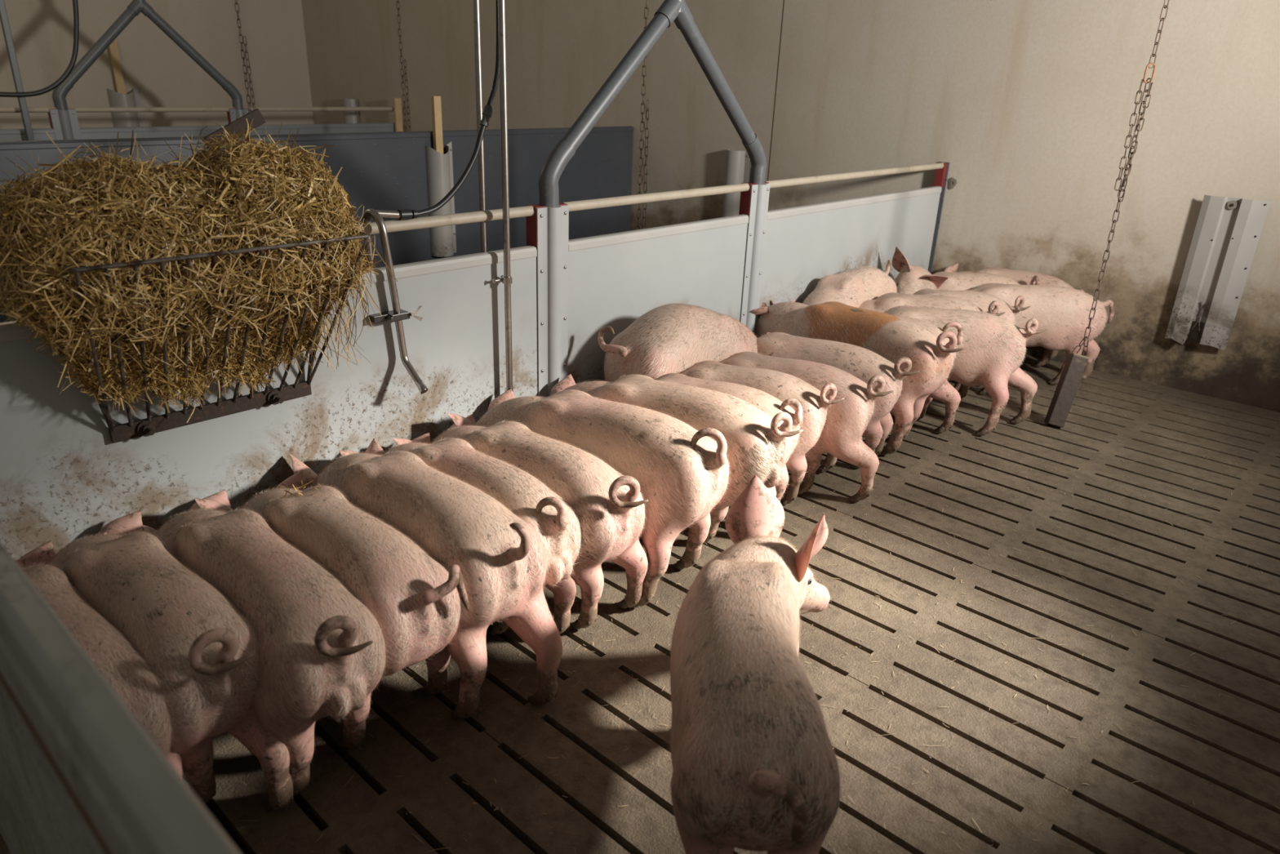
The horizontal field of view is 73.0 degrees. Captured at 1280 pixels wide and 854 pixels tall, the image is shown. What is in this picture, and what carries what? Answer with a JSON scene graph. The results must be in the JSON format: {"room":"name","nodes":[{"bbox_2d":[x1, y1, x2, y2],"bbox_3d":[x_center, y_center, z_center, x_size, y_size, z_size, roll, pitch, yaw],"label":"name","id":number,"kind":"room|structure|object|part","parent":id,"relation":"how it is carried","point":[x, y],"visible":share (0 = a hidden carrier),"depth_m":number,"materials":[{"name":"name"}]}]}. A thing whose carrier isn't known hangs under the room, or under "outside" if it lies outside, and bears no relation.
{"room":"farm building","nodes":[
{"label":"farm building","id":0,"kind":"room"},
{"bbox_2d":[0,0,79,97],"bbox_3d":[-4.107,-3.025,5.680,0.032,1.611,0.766,21,29,38],"label":"cable","id":1,"kind":"object","parent":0,"point":[75,4],"visible":1,"depth_m":6.00,"materials":[{"name":"rubber"}]},
{"bbox_2d":[0,0,313,128],"bbox_3d":[-6.394,-2.980,6.452,0.150,3.050,8.215,21,29,38],"label":"wall","id":2,"kind":"structure","parent":0,"point":[42,31],"depth_m":8.31,"materials":[{"name":"paint"}]},
{"bbox_2d":[106,86,146,127],"bbox_3d":[-4.806,-2.798,8.205,0.129,0.800,0.282,21,29,38],"label":"guard","id":3,"kind":"object","parent":2,"relation":"attached to","point":[120,119],"visible":0.49,"depth_m":8.08,"materials":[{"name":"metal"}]},
{"bbox_2d":[108,38,126,94],"bbox_3d":[-4.818,-3.284,7.979,0.030,0.550,0.070,21,29,38],"label":"wooden board","id":4,"kind":"object","parent":3,"relation":"in","point":[113,49],"visible":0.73,"depth_m":7.96,"materials":[{"name":"brown wood"}]},
{"bbox_2d":[234,0,255,112],"bbox_3d":[-2.604,-2.883,5.573,0.054,1.694,0.026,3,22,1],"label":"hanging chain","id":5,"kind":"object","parent":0,"point":[235,3],"visible":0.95,"depth_m":5.76,"materials":[{"name":"grey metal"}]},
{"bbox_2d":[396,0,410,131],"bbox_3d":[-1.786,-3.093,6.454,0.055,1.914,0.025,3,22,2],"label":"hanging chain","id":6,"kind":"object","parent":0,"point":[397,2],"visible":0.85,"depth_m":6.63,"materials":[{"name":"grey metal"}]},
{"bbox_2d":[0,354,1279,853],"bbox_3d":[1.121,0.835,1.881,4.250,0.070,6.311,21,29,38],"label":"floor","id":7,"kind":"structure","parent":0,"point":[1137,680],"depth_m":2.20,"materials":[{"name":"concrete"}]},
{"bbox_2d":[17,540,183,777],"bbox_3d":[-1.137,0.519,1.677,0.789,0.501,0.286,20,28,36],"label":"pig","id":8,"kind":"object","parent":7,"relation":"on","point":[136,683],"visible":0.33,"depth_m":1.49},
{"bbox_2d":[0,542,240,853],"bbox_3d":[-0.603,0.592,1.000,2.640,0.880,0.046,21,29,38],"label":"partition panel","id":9,"kind":"object","parent":7,"relation":"on","point":[80,773],"visible":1,"depth_m":0.77,"materials":[{"name":"grey plastic"}]},
{"bbox_2d":[14,510,296,812],"bbox_3d":[-1.014,0.473,1.793,0.826,0.509,0.312,20,28,36],"label":"pig","id":10,"kind":"object","parent":7,"relation":"on","point":[203,651],"visible":0.58,"depth_m":1.59},
{"bbox_2d":[103,489,388,795],"bbox_3d":[-0.839,0.442,1.891,0.930,0.500,0.293,22,29,39],"label":"pig","id":11,"kind":"object","parent":7,"relation":"on","point":[322,652],"visible":0.77,"depth_m":1.64},
{"bbox_2d":[0,245,537,559],"bbox_3d":[-0.952,0.016,2.427,0.042,0.854,1.721,21,29,38],"label":"partition panel","id":12,"kind":"object","parent":7,"relation":"on","point":[63,477],"visible":0.49,"depth_m":2.35,"materials":[{"name":"white plastic"}]},
{"bbox_2d":[57,229,368,443],"bbox_3d":[-0.986,-0.208,2.044,0.320,0.472,0.649,21,29,38],"label":"rack","id":13,"kind":"object","parent":12,"relation":"attached to","point":[146,427],"visible":0.8,"depth_m":2.06,"materials":[{"name":"metal"}]},
{"bbox_2d":[136,419,155,436],"bbox_3d":[-1.188,0.003,2.080,0.006,0.039,0.040,21,29,38],"label":"washer","id":14,"kind":"object","parent":13,"relation":"in","point":[142,425],"depth_m":2.07,"materials":[{"name":"metal"}]},
{"bbox_2d":[0,115,397,422],"bbox_3d":[-1.048,-0.361,2.022,0.576,0.699,0.891,21,29,38],"label":"hay","id":15,"kind":"object","parent":13,"relation":"in","point":[104,212],"visible":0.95,"depth_m":1.88},
{"bbox_2d":[201,108,266,150],"bbox_3d":[-1.018,-0.745,2.173,0.008,0.102,0.164,21,29,38],"label":"bar","id":16,"kind":"object","parent":15,"relation":"on","point":[255,114],"visible":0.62,"depth_m":2.18,"materials":[{"name":"metal"}]},
{"bbox_2d":[266,389,282,404],"bbox_3d":[-0.971,-0.079,2.301,0.006,0.039,0.040,21,29,38],"label":"washer","id":17,"kind":"object","parent":13,"relation":"in","point":[272,394],"depth_m":2.29,"materials":[{"name":"metal"}]},
{"bbox_2d":[362,208,428,393],"bbox_3d":[-0.702,-0.359,2.481,0.151,0.518,0.167,-4,23,-15],"label":"tube","id":18,"kind":"object","parent":12,"relation":"attached to","point":[397,315],"visible":0.87,"depth_m":2.46,"materials":[{"name":"metal"}]},
{"bbox_3d":[-0.703,-0.322,2.499,0.049,0.020,0.060,21,29,38],"label":"clamp plate","id":19,"kind":"part","parent":18,"relation":"part of","materials":[{"name":"metal"}]},
{"bbox_2d":[397,0,499,220],"bbox_3d":[-0.522,-1.420,2.256,0.049,1.708,0.363,21,29,38],"label":"hose","id":20,"kind":"object","parent":18,"relation":"attached to","point":[406,214],"visible":0.94,"depth_m":2.56,"materials":[{"name":"black rubber"}]},
{"bbox_2d":[492,0,512,391],"bbox_3d":[-0.415,-1.038,2.510,0.054,2.600,0.068,21,29,38],"label":"pipe","id":21,"kind":"object","parent":12,"relation":"attached to","point":[507,279],"visible":0.85,"depth_m":2.64,"materials":[{"name":"metal"}]},
{"bbox_2d":[195,469,469,695],"bbox_3d":[-0.709,0.387,2.037,0.844,0.497,0.301,21,29,38],"label":"pig","id":22,"kind":"object","parent":7,"relation":"on","point":[413,598],"visible":0.61,"depth_m":1.79},
{"bbox_2d":[271,480,324,499],"bbox_3d":[-0.795,0.153,2.017,0.124,0.053,0.080,-6,24,-19],"label":"straw wisp","id":23,"kind":"object","parent":22,"relation":"on","point":[302,486],"visible":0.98,"depth_m":2.01,"materials":[{"name":"yellow plant"}]},
{"bbox_2d":[289,437,562,720],"bbox_3d":[-0.567,0.319,2.191,0.960,0.515,0.315,21,29,38],"label":"pig","id":24,"kind":"object","parent":7,"relation":"on","point":[501,559],"visible":0.7,"depth_m":1.95},
{"bbox_2d":[338,432,582,637],"bbox_3d":[-0.465,0.277,2.330,0.823,0.498,0.296,21,29,38],"label":"pig","id":25,"kind":"object","parent":7,"relation":"on","point":[557,523],"visible":0.43,"depth_m":2.10},
{"bbox_2d":[393,413,648,629],"bbox_3d":[-0.316,0.234,2.441,0.894,0.506,0.302,20,28,37],"label":"pig","id":26,"kind":"object","parent":7,"relation":"on","point":[609,504],"visible":0.62,"depth_m":2.21},
{"bbox_2d":[525,202,568,397],"bbox_3d":[-0.315,-0.284,3.041,0.080,0.970,0.140,21,29,38],"label":"post","id":27,"kind":"object","parent":7,"relation":"on","point":[548,229],"visible":0.63,"depth_m":2.94,"materials":[{"name":"grey plastic"}]},
{"bbox_2d":[355,205,534,235],"bbox_3d":[-0.936,-0.484,2.227,0.033,0.033,1.722,21,29,38],"label":"rail","id":28,"kind":"object","parent":27,"relation":"attached to","point":[395,225],"visible":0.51,"depth_m":2.58,"materials":[{"name":"beige metal"}]},
{"bbox_2d":[472,0,487,252],"bbox_3d":[-0.479,-1.163,2.545,0.020,2.400,0.020,21,29,38],"label":"pipe","id":29,"kind":"object","parent":28,"relation":"attached to","point":[476,3],"visible":0.49,"depth_m":2.62,"materials":[{"name":"metal"}]},
{"bbox_2d":[447,388,731,607],"bbox_3d":[-0.155,0.156,2.591,0.926,0.543,0.322,16,26,30],"label":"pig","id":30,"kind":"object","parent":7,"relation":"on","point":[682,473],"visible":0.66,"depth_m":2.35},
{"bbox_2d":[568,213,748,383],"bbox_3d":[0.079,-0.375,3.479,0.042,0.854,1.043,21,29,38],"label":"partition panel","id":31,"kind":"object","parent":7,"relation":"on","point":[615,279],"visible":0.49,"depth_m":3.28,"materials":[{"name":"white plastic"}]},
{"bbox_2d":[550,371,803,542],"bbox_3d":[0.078,0.085,2.815,0.950,0.530,0.374,15,25,27],"label":"pig","id":32,"kind":"object","parent":7,"relation":"on","point":[755,438],"visible":0.48,"depth_m":2.56},
{"bbox_2d":[597,302,757,382],"bbox_3d":[0.202,-0.173,3.300,0.794,0.639,0.336,-17,29,-38],"label":"pig","id":33,"kind":"object","parent":7,"relation":"on","point":[671,338],"visible":0.6,"depth_m":3.05},
{"bbox_2d":[607,373,803,502],"bbox_3d":[0.163,0.059,2.921,0.784,0.496,0.287,13,25,24],"label":"pig","id":34,"kind":"object","parent":7,"relation":"on","point":[765,402],"visible":0.24,"depth_m":2.74},
{"bbox_2d":[738,182,770,334],"bbox_3d":[0.484,-0.587,3.857,0.080,0.970,0.133,21,29,38],"label":"post","id":35,"kind":"object","parent":7,"relation":"on","point":[753,202],"visible":0.6,"depth_m":3.75,"materials":[{"name":"grey plastic"}]},
{"bbox_2d":[537,0,766,207],"bbox_3d":[0.127,-1.617,2.971,0.067,1.640,1.251,21,29,38],"label":"pipe","id":36,"kind":"object","parent":35,"relation":"attached to","point":[669,11],"visible":0.91,"depth_m":2.96,"materials":[{"name":"grey plastic"}]},
{"bbox_2d":[653,0,682,27],"bbox_3d":[0.100,-1.448,3.016,0.067,0.107,0.108,21,29,38],"label":"socket","id":37,"kind":"object","parent":36,"relation":"attached to","point":[669,11],"depth_m":2.99,"materials":[{"name":"grey metal"}]},
{"bbox_2d":[561,182,749,211],"bbox_3d":[0.094,-0.875,3.279,0.033,0.033,1.047,21,29,38],"label":"rail","id":38,"kind":"object","parent":35,"relation":"attached to","point":[588,204],"visible":0.86,"depth_m":3.22,"materials":[{"name":"beige metal"}]},
{"bbox_2d":[764,162,944,188],"bbox_3d":[1.136,-1.270,4.342,0.033,0.033,1.772,21,29,38],"label":"rail","id":39,"kind":"object","parent":35,"relation":"attached to","point":[847,175],"visible":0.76,"depth_m":4.21,"materials":[{"name":"beige metal"}]},
{"bbox_2d":[666,474,846,853],"bbox_3d":[0.225,0.519,1.765,0.359,0.528,0.987,6,23,9],"label":"pig","id":40,"kind":"object","parent":7,"relation":"on","point":[754,761],"visible":1,"depth_m":1.42},
{"bbox_2d":[239,386,1279,853],"bbox_3d":[1.083,0.476,2.643,2.259,0.008,4.502,21,29,38],"label":"litter","id":41,"kind":"object","parent":7,"relation":"on","point":[1043,387],"visible":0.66,"depth_m":2.18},
{"bbox_2d":[680,360,844,506],"bbox_3d":[0.305,0.006,3.063,0.801,0.496,0.291,11,24,20],"label":"pig","id":42,"kind":"object","parent":7,"relation":"on","point":[804,463],"visible":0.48,"depth_m":2.89},
{"bbox_2d":[720,349,893,502],"bbox_3d":[0.479,-0.042,3.200,0.872,0.498,0.343,13,25,24],"label":"pig","id":43,"kind":"object","parent":7,"relation":"on","point":[846,424],"visible":0.44,"depth_m":2.97},
{"bbox_2d":[756,331,919,468],"bbox_3d":[0.621,-0.130,3.426,0.927,0.496,0.319,15,25,27],"label":"pig","id":44,"kind":"object","parent":7,"relation":"on","point":[863,363],"visible":0.42,"depth_m":3.22},
{"bbox_2d":[758,186,942,315],"bbox_3d":[1.113,-0.767,4.535,0.042,0.854,1.744,21,29,38],"label":"partition panel","id":45,"kind":"object","parent":7,"relation":"on","point":[805,244],"visible":0.48,"depth_m":4.29,"materials":[{"name":"white plastic"}]},
{"bbox_2d":[803,259,897,307],"bbox_3d":[1.000,-0.495,4.271,0.292,0.583,0.761,22,30,40],"label":"pig","id":46,"kind":"object","parent":7,"relation":"on","point":[854,286],"visible":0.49,"depth_m":4.12},
{"bbox_2d":[748,299,964,455],"bbox_3d":[0.841,-0.270,3.721,0.327,0.546,1.148,-16,28,-37],"label":"pig","id":47,"kind":"object","parent":7,"relation":"on","point":[893,337],"visible":0.61,"depth_m":3.44},
{"bbox_2d":[766,315,963,433],"bbox_3d":[0.982,-0.267,3.791,0.848,0.499,0.300,11,24,20],"label":"pig","id":48,"kind":"object","parent":7,"relation":"on","point":[948,394],"visible":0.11,"depth_m":3.63},
{"bbox_2d":[858,291,1005,399],"bbox_3d":[1.286,-0.406,4.162,0.811,0.496,0.278,8,23,13],"label":"pig","id":49,"kind":"object","parent":7,"relation":"on","point":[883,303],"visible":0.28,"depth_m":4.03},
{"bbox_2d":[884,304,1046,435],"bbox_3d":[1.284,-0.291,3.871,0.977,0.505,0.346,10,23,17],"label":"pig","id":50,"kind":"object","parent":7,"relation":"on","point":[994,351],"visible":0.45,"depth_m":3.71},
{"bbox_2d":[892,246,1039,293],"bbox_3d":[1.702,-0.649,4.638,0.789,0.614,0.323,3,22,1],"label":"pig","id":51,"kind":"object","parent":7,"relation":"on","point":[911,278],"visible":0.36,"depth_m":4.54},
{"bbox_2d":[912,286,1030,394],"bbox_3d":[1.476,-0.441,4.268,0.761,0.498,0.304,7,23,11],"label":"pig","id":52,"kind":"object","parent":7,"relation":"on","point":[981,300],"visible":0.23,"depth_m":4.11},
{"bbox_2d":[944,263,1084,367],"bbox_3d":[1.976,-0.656,4.838,0.889,0.496,0.289,18,27,34],"label":"pig","id":53,"kind":"object","parent":7,"relation":"on","point":[1023,277],"visible":0.27,"depth_m":4.65},
{"bbox_2d":[962,282,1114,384],"bbox_3d":[1.873,-0.502,4.456,1.009,0.496,0.296,6,23,8],"label":"pig","id":54,"kind":"object","parent":7,"relation":"on","point":[1064,312],"visible":0.56,"depth_m":4.30},
{"bbox_2d":[636,0,648,229],"bbox_3d":[0.044,-2.055,4.569,0.054,2.263,0.028,1,22,-3],"label":"hanging chain","id":55,"kind":"object","parent":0,"point":[646,7],"visible":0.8,"depth_m":4.77,"materials":[{"name":"grey metal"}]},
{"bbox_2d":[301,0,1279,412],"bbox_3d":[0.646,-2.270,5.874,11.620,3.400,0.154,21,29,38],"label":"wall","id":56,"kind":"structure","parent":0,"point":[1030,104],"depth_m":4.85,"materials":[{"name":"paint"}]},
{"bbox_2d":[342,97,359,123],"bbox_3d":[-2.987,-3.056,8.958,0.205,0.640,0.096,21,29,38],"label":"guard","id":57,"kind":"object","parent":56,"relation":"attached to","point":[349,117],"visible":0.45,"depth_m":8.86,"materials":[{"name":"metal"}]},
{"bbox_2d":[721,149,750,217],"bbox_3d":[0.641,-1.600,5.954,0.179,0.580,0.085,21,29,38],"label":"guard","id":58,"kind":"object","parent":56,"relation":"attached to","point":[737,162],"visible":0.44,"depth_m":5.88,"materials":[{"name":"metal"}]},
{"bbox_2d":[768,2,784,176],"bbox_3d":[0.932,-2.347,5.564,0.012,3.000,0.128,21,29,38],"label":"trim","id":59,"kind":"structure","parent":56,"relation":"attached to","point":[784,2],"depth_m":5.59,"materials":[{"name":"grey metal"}]},
{"bbox_2d":[927,161,950,273],"bbox_3d":[1.717,-1.062,5.128,0.066,0.974,0.044,21,29,38],"label":"channel","id":60,"kind":"object","parent":56,"relation":"attached to","point":[941,175],"visible":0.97,"depth_m":5.02,"materials":[{"name":"grey metal"}]},
{"bbox_2d":[949,177,956,188],"bbox_3d":[1.794,-1.395,4.956,0.039,0.064,0.012,21,29,38],"label":"mortar patch","id":61,"kind":"object","parent":56,"relation":"attached to","point":[953,181],"visible":1,"depth_m":4.95,"materials":[{"name":"grey concrete"}]},
{"bbox_2d":[1164,195,1271,350],"bbox_3d":[2.775,-0.735,4.180,0.265,0.722,0.036,20,28,36],"label":"guard","id":62,"kind":"object","parent":56,"relation":"attached to","point":[1228,231],"visible":1,"depth_m":4.17,"materials":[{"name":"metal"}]},
{"bbox_2d":[1190,330,1199,338],"bbox_3d":[2.759,-0.458,4.304,0.038,0.038,0.013,21,29,38],"label":"washer","id":63,"kind":"object","parent":62,"relation":"in","point":[1193,334],"depth_m":4.30,"materials":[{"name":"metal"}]},
{"bbox_2d":[1226,200,1237,208],"bbox_3d":[2.783,-1.043,4.064,0.040,0.040,0.011,21,29,38],"label":"washer","id":64,"kind":"object","parent":62,"relation":"in","point":[1230,204],"depth_m":4.06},
{"bbox_2d":[1044,352,1088,427],"bbox_3d":[1.907,-0.165,3.872,0.100,0.338,0.187,21,29,38],"label":"wooden block","id":65,"kind":"object","parent":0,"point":[1069,381],"visible":1,"depth_m":3.84,"materials":[{"name":"brown wood"}]},
{"bbox_2d":[1071,0,1169,355],"bbox_3d":[2.005,-1.426,3.405,0.074,2.394,0.046,8,23,14],"label":"hanging chain","id":66,"kind":"object","parent":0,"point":[1148,91],"visible":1,"depth_m":3.53,"materials":[{"name":"metal"}]},
{"bbox_3d":[1.946,-0.360,3.836,0.048,0.089,0.023,8,23,14],"label":"fork chain","id":67,"kind":"part","parent":66,"relation":"part of","materials":[{"name":"metal"}]},
{"bbox_3d":[1.972,-0.356,3.828,0.029,0.091,0.017,14,25,26],"label":"fork chain","id":68,"kind":"part","parent":66,"relation":"part of","materials":[{"name":"metal"}]},
{"bbox_3d":[1.984,-0.670,3.713,0.024,0.598,0.038,21,29,38],"label":"chain","id":69,"kind":"part","parent":66,"relation":"part of","materials":[{"name":"metal"}]},
{"bbox_3d":[1.989,-1.182,3.516,0.022,0.432,0.021,0,22,-5],"label":"doubled chain","id":70,"kind":"part","parent":66,"relation":"part of","materials":[{"name":"grey metal"}]},
{"bbox_3d":[2.011,-1.161,3.519,0.022,0.482,0.021,13,25,24],"label":"chain","id":71,"kind":"part","parent":66,"relation":"part of","materials":[{"name":"grey metal"}]},
{"bbox_3d":[2.015,-1.160,3.519,0.030,0.450,0.025,-3,23,-14],"label":"doubled chain","id":72,"kind":"part","parent":66,"relation":"part of","materials":[{"name":"metal"}]},
{"bbox_3d":[2.039,-1.975,3.188,0.021,1.212,0.021,18,27,33],"label":"chain","id":73,"kind":"part","parent":66,"relation":"part of","materials":[{"name":"grey metal"}]},
{"bbox_3d":[-3.751,-0.556,4.761,7.250,0.050,8.211,21,29,38],"label":"floor","id":74,"kind":"structure","parent":0,"visible":0},
{"bbox_2d":[0,0,34,140],"bbox_3d":[-4.338,-2.567,5.978,0.040,2.700,0.040,21,29,38],"label":"channel","id":75,"kind":"object","parent":74,"relation":"on","point":[4,20],"visible":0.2,"depth_m":6.00,"materials":[{"name":"grey plastic"}]},
{"bbox_2d":[48,108,81,139],"bbox_3d":[-4.255,-1.881,6.528,0.085,0.980,0.170,21,29,38],"label":"post","id":76,"kind":"object","parent":74,"relation":"on","point":[64,123],"visible":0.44,"depth_m":6.36,"materials":[{"name":"grey metal"}]},
{"bbox_2d":[0,106,393,112],"bbox_3d":[-4.908,-2.077,5.677,0.036,0.036,7.691,21,29,38],"label":"rail","id":77,"kind":"object","parent":76,"relation":"attached to","point":[2,109],"visible":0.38,"depth_m":6.93,"materials":[{"name":"metal"}]},
{"bbox_2d":[52,0,243,110],"bbox_3d":[-3.777,-3.230,6.500,0.083,1.630,1.387,21,29,38],"label":"pipe","id":78,"kind":"object","parent":77,"relation":"on","point":[135,7],"visible":0.95,"depth_m":6.47,"materials":[{"name":"grey plastic"}]},
{"bbox_2d":[127,0,142,15],"bbox_3d":[-3.793,-3.160,6.512,0.083,0.119,0.119,21,29,38],"label":"socket","id":79,"kind":"object","parent":78,"relation":"attached to","point":[135,7],"depth_m":6.48,"materials":[{"name":"grey metal"}]},
{"bbox_2d":[141,1,153,16],"bbox_3d":[-3.752,-3.175,6.554,0.083,0.119,0.119,21,29,38],"label":"socket","id":80,"kind":"object","parent":78,"relation":"attached to","point":[147,10],"depth_m":6.54,"materials":[{"name":"grey metal"}]},
{"bbox_2d":[0,122,395,141],"bbox_3d":[-4.927,-1.565,5.885,0.042,0.854,7.691,21,29,38],"label":"partition panel","id":81,"kind":"object","parent":74,"relation":"on","point":[39,134],"depth_m":6.97,"materials":[{"name":"grey plastic"}]},
{"bbox_2d":[392,97,403,131],"bbox_3d":[-2.313,-2.893,8.298,0.030,0.490,0.070,21,29,38],"label":"wooden board","id":82,"kind":"object","parent":81,"relation":"attached to","point":[397,101],"visible":0.56,"depth_m":8.25,"materials":[{"name":"brown wood"}]},
{"bbox_2d":[226,107,253,135],"bbox_3d":[-3.375,-2.215,7.425,0.085,0.980,0.170,21,29,38],"label":"post","id":83,"kind":"object","parent":74,"relation":"on","point":[232,114],"visible":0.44,"depth_m":7.22,"materials":[{"name":"grey metal"}]},
{"bbox_2d":[0,125,633,322],"bbox_3d":[-2.143,-0.961,4.470,0.132,1.020,6.191,21,29,38],"label":"divider","id":84,"kind":"object","parent":74,"relation":"on","point":[380,171],"depth_m":5.34,"materials":[{"name":"dark grey plastic"}]},
{"bbox_2d":[431,95,443,154],"bbox_3d":[-1.212,-1.769,5.184,0.030,0.400,0.050,21,29,38],"label":"wooden board","id":85,"kind":"object","parent":84,"relation":"in","point":[435,100],"visible":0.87,"depth_m":5.15,"materials":[{"name":"brown wood"}]},
{"bbox_3d":[-1.206,-1.404,5.351,0.088,0.680,0.186,21,29,38],"label":"feeder guard","id":86,"kind":"part","parent":84,"relation":"part of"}
]}

